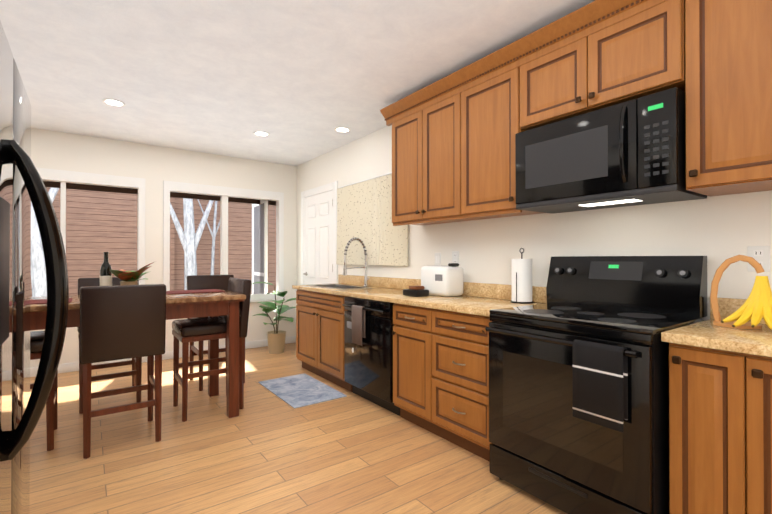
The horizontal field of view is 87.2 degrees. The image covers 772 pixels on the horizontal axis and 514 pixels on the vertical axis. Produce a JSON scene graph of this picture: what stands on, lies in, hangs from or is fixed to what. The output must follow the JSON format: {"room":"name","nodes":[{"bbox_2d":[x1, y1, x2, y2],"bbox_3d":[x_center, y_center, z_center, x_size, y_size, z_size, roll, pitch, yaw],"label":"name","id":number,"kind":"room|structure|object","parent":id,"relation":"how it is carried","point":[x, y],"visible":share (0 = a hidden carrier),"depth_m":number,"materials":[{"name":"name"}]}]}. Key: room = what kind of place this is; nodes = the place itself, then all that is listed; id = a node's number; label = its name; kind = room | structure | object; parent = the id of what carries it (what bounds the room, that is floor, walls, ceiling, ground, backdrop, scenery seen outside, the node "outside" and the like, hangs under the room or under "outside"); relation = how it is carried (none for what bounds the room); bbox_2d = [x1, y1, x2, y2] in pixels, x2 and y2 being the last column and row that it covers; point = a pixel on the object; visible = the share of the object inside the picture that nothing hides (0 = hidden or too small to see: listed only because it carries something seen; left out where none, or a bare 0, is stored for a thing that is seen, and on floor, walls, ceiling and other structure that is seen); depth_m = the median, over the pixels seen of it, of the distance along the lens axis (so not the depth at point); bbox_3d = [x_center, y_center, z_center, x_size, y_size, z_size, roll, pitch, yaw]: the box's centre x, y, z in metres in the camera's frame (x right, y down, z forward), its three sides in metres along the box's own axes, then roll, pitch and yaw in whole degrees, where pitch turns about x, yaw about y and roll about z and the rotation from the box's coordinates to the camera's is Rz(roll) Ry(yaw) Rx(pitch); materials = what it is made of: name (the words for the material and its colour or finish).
{"room":"kitchen","nodes":[
{"label":"kitchen","id":0,"kind":"room"},
{"bbox_2d":[30,128,296,367],"bbox_3d":[-3.175,-0.047,4.834,6.260,2.550,0.560,0,0,-36],"label":"wall","id":1,"kind":"structure","parent":0,"point":[154,167],"depth_m":4.88,"materials":[{"name":"white paint"}]},
{"bbox_2d":[36,168,144,284],"bbox_3d":[-3.281,-0.156,4.434,1.159,1.521,0.140,0,0,-36],"label":"window","id":2,"kind":"structure","parent":1,"relation":"in","point":[63,177],"depth_m":4.50,"materials":[{"name":"white paint"}]},
{"bbox_2d":[30,336,294,376],"bbox_3d":[-3.013,1.180,4.591,4.240,0.095,0.013,0,0,-36],"label":"baseboard","id":3,"kind":"structure","parent":1,"relation":"attached to","point":[68,367],"depth_m":4.84,"materials":[{"name":"white paint"}]},
{"bbox_2d":[163,181,285,302],"bbox_3d":[-2.076,-0.152,5.323,1.549,1.521,0.140,0,0,-36],"label":"window","id":4,"kind":"structure","parent":1,"relation":"in","point":[224,193],"depth_m":5.30,"materials":[{"name":"white paint"}]},
{"bbox_2d":[0,0,594,165],"bbox_3d":[-0.855,-1.387,1.694,4.560,0.100,7.560,0,0,-36],"label":"ceiling","id":5,"kind":"structure","parent":0,"point":[299,81],"depth_m":2.76,"materials":[{"name":"white paint"}]},
{"bbox_2d":[102,99,125,106],"bbox_3d":[-2.336,-1.325,3.484,0.170,0.005,0.170,0,0,-36],"label":"recessed light","id":6,"kind":"object","parent":5,"relation":"in","point":[114,102],"visible":1,"depth_m":3.48,"materials":[{"name":"white"}]},
{"bbox_2d":[253,131,269,135],"bbox_3d":[-1.333,-1.321,4.348,0.170,0.005,0.170,0,0,-36],"label":"recessed light","id":7,"kind":"object","parent":5,"relation":"in","point":[260,133],"visible":1,"depth_m":4.34,"materials":[{"name":"white"}]},
{"bbox_2d":[334,127,350,132],"bbox_3d":[-0.452,-1.321,4.215,0.170,0.005,0.170,0,0,-36],"label":"recessed light","id":8,"kind":"object","parent":5,"relation":"in","point":[342,129],"visible":0.98,"depth_m":4.20,"materials":[{"name":"white"}]},
{"bbox_2d":[29,342,566,513],"bbox_3d":[-0.855,1.262,1.681,4.560,0.100,7.560,0,0,-36],"label":"floor","id":9,"kind":"structure","parent":0,"point":[266,451],"depth_m":2.44,"materials":[{"name":"brown wood"}]},
{"bbox_2d":[0,21,68,513],"bbox_3d":[-1.298,0.319,0.949,0.872,1.780,0.900,0,0,-36],"label":"fridge","id":10,"kind":"object","parent":9,"relation":"on","point":[22,187],"visible":1,"depth_m":1.14,"materials":[{"name":"black"}]},
{"bbox_2d":[30,330,57,450],"bbox_3d":[-2.414,0.697,2.578,0.519,1.040,0.454,0,0,-36],"label":"chair","id":11,"kind":"object","parent":9,"relation":"on","point":[36,341],"visible":0.19,"depth_m":2.55,"materials":[{"name":"brown wood"}]},
{"bbox_2d":[77,277,141,413],"bbox_3d":[-2.358,0.702,3.470,0.454,1.040,0.519,0,0,-36],"label":"chair","id":12,"kind":"object","parent":9,"relation":"on","point":[135,373],"visible":0.21,"depth_m":3.39,"materials":[{"name":"brown wood"}]},
{"bbox_2d":[80,284,165,458],"bbox_3d":[-1.770,0.698,2.724,0.454,1.040,0.519,0,0,-36],"label":"chair","id":13,"kind":"object","parent":9,"relation":"on","point":[118,322],"visible":1,"depth_m":2.53,"materials":[{"name":"brown wood"}]},
{"bbox_2d":[30,289,245,417],"bbox_3d":[-1.919,0.754,2.942,1.560,0.930,0.750,0,0,-36],"label":"table","id":14,"kind":"object","parent":9,"relation":"on","point":[194,305],"visible":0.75,"depth_m":3.05,"materials":[{"name":"brown wood"}]},
{"bbox_2d":[30,298,72,303],"bbox_3d":[-2.248,0.283,2.547,0.440,0.005,0.300,0,0,-36],"label":"placemat","id":15,"kind":"object","parent":14,"relation":"on","point":[41,301],"visible":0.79,"depth_m":2.56,"materials":[{"name":"red fabric"}]},
{"bbox_2d":[100,252,111,285],"bbox_3d":[-2.066,0.126,2.992,0.076,0.325,0.074,0,0,-36],"label":"wine bottle","id":16,"kind":"object","parent":14,"relation":"on","point":[105,275],"visible":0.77,"depth_m":2.97,"materials":[{"name":"black glass"}]},
{"bbox_2d":[110,262,153,284],"bbox_3d":[-1.937,0.161,3.099,0.301,0.256,0.408,0,0,-36],"label":"bowl","id":17,"kind":"object","parent":14,"relation":"on","point":[129,277],"visible":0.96,"depth_m":3.03,"materials":[{"name":"brown"}]},
{"bbox_2d":[166,289,224,293],"bbox_3d":[-1.617,0.288,3.385,0.450,0.005,0.300,0,0,-36],"label":"placemat","id":18,"kind":"object","parent":14,"relation":"on","point":[192,291],"visible":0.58,"depth_m":3.35,"materials":[{"name":"red fabric"}]},
{"bbox_2d":[172,278,251,421],"bbox_3d":[-1.425,0.701,3.307,0.519,1.040,0.454,0,0,-36],"label":"chair","id":19,"kind":"object","parent":9,"relation":"on","point":[185,332],"visible":0.77,"depth_m":3.24,"materials":[{"name":"brown wood"}]},
{"bbox_2d":[187,275,244,390],"bbox_3d":[-1.676,0.705,4.010,0.454,1.040,0.519,0,0,-36],"label":"chair","id":20,"kind":"object","parent":9,"relation":"on","point":[197,282],"visible":0.17,"depth_m":4.08,"materials":[{"name":"brown wood"}]},
{"bbox_2d":[252,282,295,353],"bbox_3d":[-1.407,0.772,5.226,0.726,0.917,0.586,0,0,-36],"label":"floor plant","id":21,"kind":"object","parent":9,"relation":"on","point":[276,340],"visible":0.94,"depth_m":5.19,"materials":[{"name":"green plant"}]},
{"bbox_2d":[258,373,346,408],"bbox_3d":[-0.794,1.218,3.751,0.495,0.008,0.860,0,0,-36],"label":"kitchen rug","id":22,"kind":"object","parent":9,"relation":"on","point":[298,390],"visible":0.94,"depth_m":3.69,"materials":[{"name":"grey fabric"}]},
{"bbox_2d":[296,289,351,391],"bbox_3d":[-0.451,0.788,4.224,0.585,0.876,1.050,0,0,-36],"label":"base cabinet","id":23,"kind":"object","parent":9,"relation":"on","point":[320,317],"depth_m":3.99,"materials":[{"name":"brown wood"}]},
{"bbox_2d":[292,274,771,356],"bbox_3d":[0.702,0.269,2.642,0.610,0.143,5.050,0,0,-36],"label":"countertop","id":24,"kind":"structure","parent":23,"relation":"on","point":[482,299],"depth_m":2.64,"materials":[{"name":"stone"}]},
{"bbox_2d":[343,237,369,286],"bbox_3d":[-0.290,0.052,4.189,0.248,0.516,0.203,0,0,-36],"label":"faucet","id":25,"kind":"object","parent":24,"relation":"on","point":[366,278],"visible":1,"depth_m":4.21,"materials":[{"name":"silver metal"}]},
{"bbox_2d":[403,285,428,296],"bbox_3d":[0.234,0.266,3.184,0.130,0.078,0.180,0,0,-36],"label":"kitchen scale","id":26,"kind":"object","parent":24,"relation":"on","point":[417,291],"visible":1,"depth_m":3.13,"materials":[{"name":"black"}]},
{"bbox_2d":[421,263,462,296],"bbox_3d":[0.445,0.177,3.241,0.202,0.256,0.320,0,0,-36],"label":"toaster","id":27,"kind":"object","parent":24,"relation":"on","point":[446,281],"visible":0.94,"depth_m":3.13,"materials":[{"name":"white plastic"}]},
{"bbox_2d":[510,248,533,303],"bbox_3d":[0.904,0.121,2.698,0.150,0.363,0.150,0,0,-36],"label":"paper towel","id":28,"kind":"object","parent":24,"relation":"on","point":[521,281],"visible":1,"depth_m":2.64,"materials":[{"name":"white paper"}]},
{"bbox_2d":[710,255,771,329],"bbox_3d":[1.513,0.143,1.685,0.230,0.308,0.288,0,0,-36],"label":"stand","id":29,"kind":"object","parent":24,"relation":"on","point":[755,307],"visible":1,"depth_m":1.68,"materials":[{"name":"brown wood"}]},
{"bbox_2d":[342,296,399,415],"bbox_3d":[0.051,0.786,3.501,0.635,0.872,0.684,0,0,-36],"label":"dishwasher","id":30,"kind":"object","parent":9,"relation":"on","point":[368,369],"visible":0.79,"depth_m":3.26,"materials":[{"name":"black metal"}]},
{"bbox_2d":[352,305,364,345],"bbox_3d":[-0.229,0.562,3.364,0.042,0.318,0.161,0,0,-36],"label":"towel","id":31,"kind":"object","parent":30,"relation":"hanging from","point":[358,323],"visible":1,"depth_m":3.34,"materials":[{"name":"brown"}]},
{"bbox_2d":[392,303,427,430],"bbox_3d":[0.409,0.782,3.057,0.585,0.876,0.428,0,0,-36],"label":"base cabinet","id":32,"kind":"object","parent":9,"relation":"on","point":[410,328],"depth_m":2.89,"materials":[{"name":"brown wood"}]},
{"bbox_2d":[428,308,491,461],"bbox_3d":[0.691,0.780,2.675,0.585,0.876,0.522,0,0,-36],"label":"base cabinet","id":33,"kind":"object","parent":9,"relation":"on","point":[458,343],"depth_m":2.51,"materials":[{"name":"brown wood"}]},
{"bbox_2d":[485,256,706,513],"bbox_3d":[1.040,0.605,2.082,0.728,1.220,0.802,0,0,-36],"label":"range","id":34,"kind":"object","parent":9,"relation":"on","point":[546,446],"visible":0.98,"depth_m":1.94,"materials":[{"name":"black metal"}]},
{"bbox_2d":[573,339,627,432],"bbox_3d":[0.890,0.526,1.695,0.044,0.332,0.205,0,0,-36],"label":"towel","id":35,"kind":"object","parent":34,"relation":"hanging from","point":[600,383],"visible":0.96,"depth_m":1.67,"materials":[{"name":"black fabric"}]},
{"bbox_2d":[669,343,739,513],"bbox_3d":[1.420,0.775,1.686,0.585,0.876,0.237,0,0,-36],"label":"base cabinet","id":36,"kind":"object","parent":9,"relation":"on","point":[720,431],"depth_m":1.51,"materials":[{"name":"brown wood"}]},
{"bbox_2d":[740,353,771,513],"bbox_3d":[1.560,0.774,1.496,0.585,0.876,0.234,0,0,-36],"label":"base cabinet","id":37,"kind":"object","parent":9,"relation":"on","point":[755,370],"depth_m":1.40,"materials":[{"name":"brown wood"}]},
{"bbox_2d":[297,125,771,319],"bbox_3d":[0.920,-0.056,2.996,0.150,2.550,7.560,0,0,-36],"label":"wall","id":38,"kind":"structure","parent":0,"point":[717,231],"depth_m":2.59,"materials":[{"name":"white paint"}]},
{"bbox_2d":[304,190,332,284],"bbox_3d":[-0.905,0.201,5.286,0.064,2.043,0.819,0,0,-36],"label":"entry door","id":39,"kind":"structure","parent":38,"relation":"in","point":[318,238],"depth_m":5.28,"materials":[{"name":"white paint"}]},
{"bbox_2d":[301,181,337,284],"bbox_3d":[-0.888,0.158,5.299,0.023,2.145,1.005,0,0,-36],"label":"door frame","id":40,"kind":"structure","parent":38,"relation":"attached to","point":[333,186],"depth_m":5.05,"materials":[{"name":"white paint"}]},
{"bbox_2d":[336,172,407,265],"bbox_3d":[-0.183,-0.374,4.309,0.054,0.920,1.360,0,0,-36],"label":"wall panel","id":41,"kind":"object","parent":38,"relation":"attached to","point":[364,212],"visible":0.88,"depth_m":4.26,"materials":[{"name":"beige stone"}]},
{"bbox_2d":[388,76,470,224],"bbox_3d":[0.419,-0.776,3.253,0.346,0.976,0.799,0,0,-36],"label":"upper cabinet","id":42,"kind":"object","parent":38,"relation":"attached to","point":[453,146],"depth_m":3.12,"materials":[{"name":"brown wood"}]},
{"bbox_2d":[435,253,440,265],"bbox_3d":[0.446,0.022,3.503,0.009,0.116,0.076,0,0,-36],"label":"electrical outlet","id":43,"kind":"object","parent":38,"relation":"attached to","point":[437,259],"visible":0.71,"depth_m":3.50,"materials":[{"name":"white plastic"}]},
{"bbox_2d":[452,251,458,263],"bbox_3d":[0.571,0.011,3.335,0.008,0.116,0.076,0,0,-36],"label":"electrical outlet","id":44,"kind":"object","parent":38,"relation":"attached to","point":[455,256],"visible":0.9,"depth_m":3.33,"materials":[{"name":"white plastic"}]},
{"bbox_2d":[456,44,542,219],"bbox_3d":[0.798,-0.779,2.740,0.346,0.976,0.476,0,0,-36],"label":"upper cabinet","id":45,"kind":"object","parent":38,"relation":"attached to","point":[488,92],"depth_m":2.63,"materials":[{"name":"brown wood"}]},
{"bbox_2d":[520,0,683,131],"bbox_3d":[1.187,-1.022,2.214,0.346,0.494,0.835,0,0,-36],"label":"upper cabinet","id":46,"kind":"object","parent":38,"relation":"attached to","point":[612,52],"depth_m":2.05,"materials":[{"name":"brown wood"}]},
{"bbox_2d":[515,87,706,213],"bbox_3d":[1.149,-0.509,2.183,0.440,0.452,0.820,0,0,-36],"label":"microwave","id":47,"kind":"object","parent":46,"relation":"attached to","point":[629,153],"visible":0.98,"depth_m":2.00,"materials":[{"name":"black"}]},
{"bbox_2d":[680,0,771,196],"bbox_3d":[1.574,-0.784,1.688,0.346,0.976,0.460,0,0,-36],"label":"upper cabinet","id":48,"kind":"object","parent":38,"relation":"attached to","point":[726,84],"depth_m":1.65,"materials":[{"name":"brown wood"}]},
{"bbox_2d":[747,246,769,271],"bbox_3d":[1.681,0.008,1.830,0.008,0.116,0.076,0,0,-36],"label":"electrical outlet","id":49,"kind":"object","parent":38,"relation":"attached to","point":[760,255],"visible":0.75,"depth_m":1.82,"materials":[{"name":"white plastic"}]},
{"label":"outside","id":50,"kind":"structure","parent":0,"visible":0},
{"bbox_3d":[-3.752,1.319,6.906,14.000,0.080,4.290,0,0,-36],"label":"ground","id":51,"kind":"structure","parent":50,"visible":0},
{"bbox_2d":[31,187,58,296],"bbox_3d":[-4.681,-0.262,5.457,0.995,3.076,0.297,0,0,-36],"label":"tree","id":52,"kind":"object","parent":51,"relation":"on","point":[38,279],"visible":0.15,"depth_m":5.40,"materials":[{"name":"white plant"}]},
{"bbox_2d":[30,187,275,296],"bbox_3d":[-4.028,-0.389,7.289,14.000,3.340,0.200,0,0,-36],"label":"fence","id":53,"kind":"object","parent":51,"relation":"on","point":[98,223],"visible":0.06,"depth_m":6.98,"materials":[{"name":"brown wood"}]},
{"bbox_2d":[170,198,213,289],"bbox_3d":[-3.170,-0.093,6.687,0.995,2.751,0.285,0,0,-36],"label":"tree","id":54,"kind":"object","parent":51,"relation":"on","point":[189,237],"visible":0.6,"depth_m":6.62,"materials":[{"name":"white plant"}]},
{"bbox_2d":[197,199,220,274],"bbox_3d":[-3.137,-0.251,7.506,0.968,3.068,0.203,0,0,-36],"label":"tree","id":55,"kind":"object","parent":51,"relation":"on","point":[214,233],"visible":0.42,"depth_m":7.45,"materials":[{"name":"white plant"}]},
{"bbox_2d":[252,200,267,293],"bbox_3d":[-1.942,0.205,6.218,0.040,2.140,0.850,0,0,-30],"label":"screen frame","id":56,"kind":"object","parent":51,"relation":"on","point":[260,242],"visible":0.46,"depth_m":6.14,"materials":[{"name":"white paint"}]}
]}

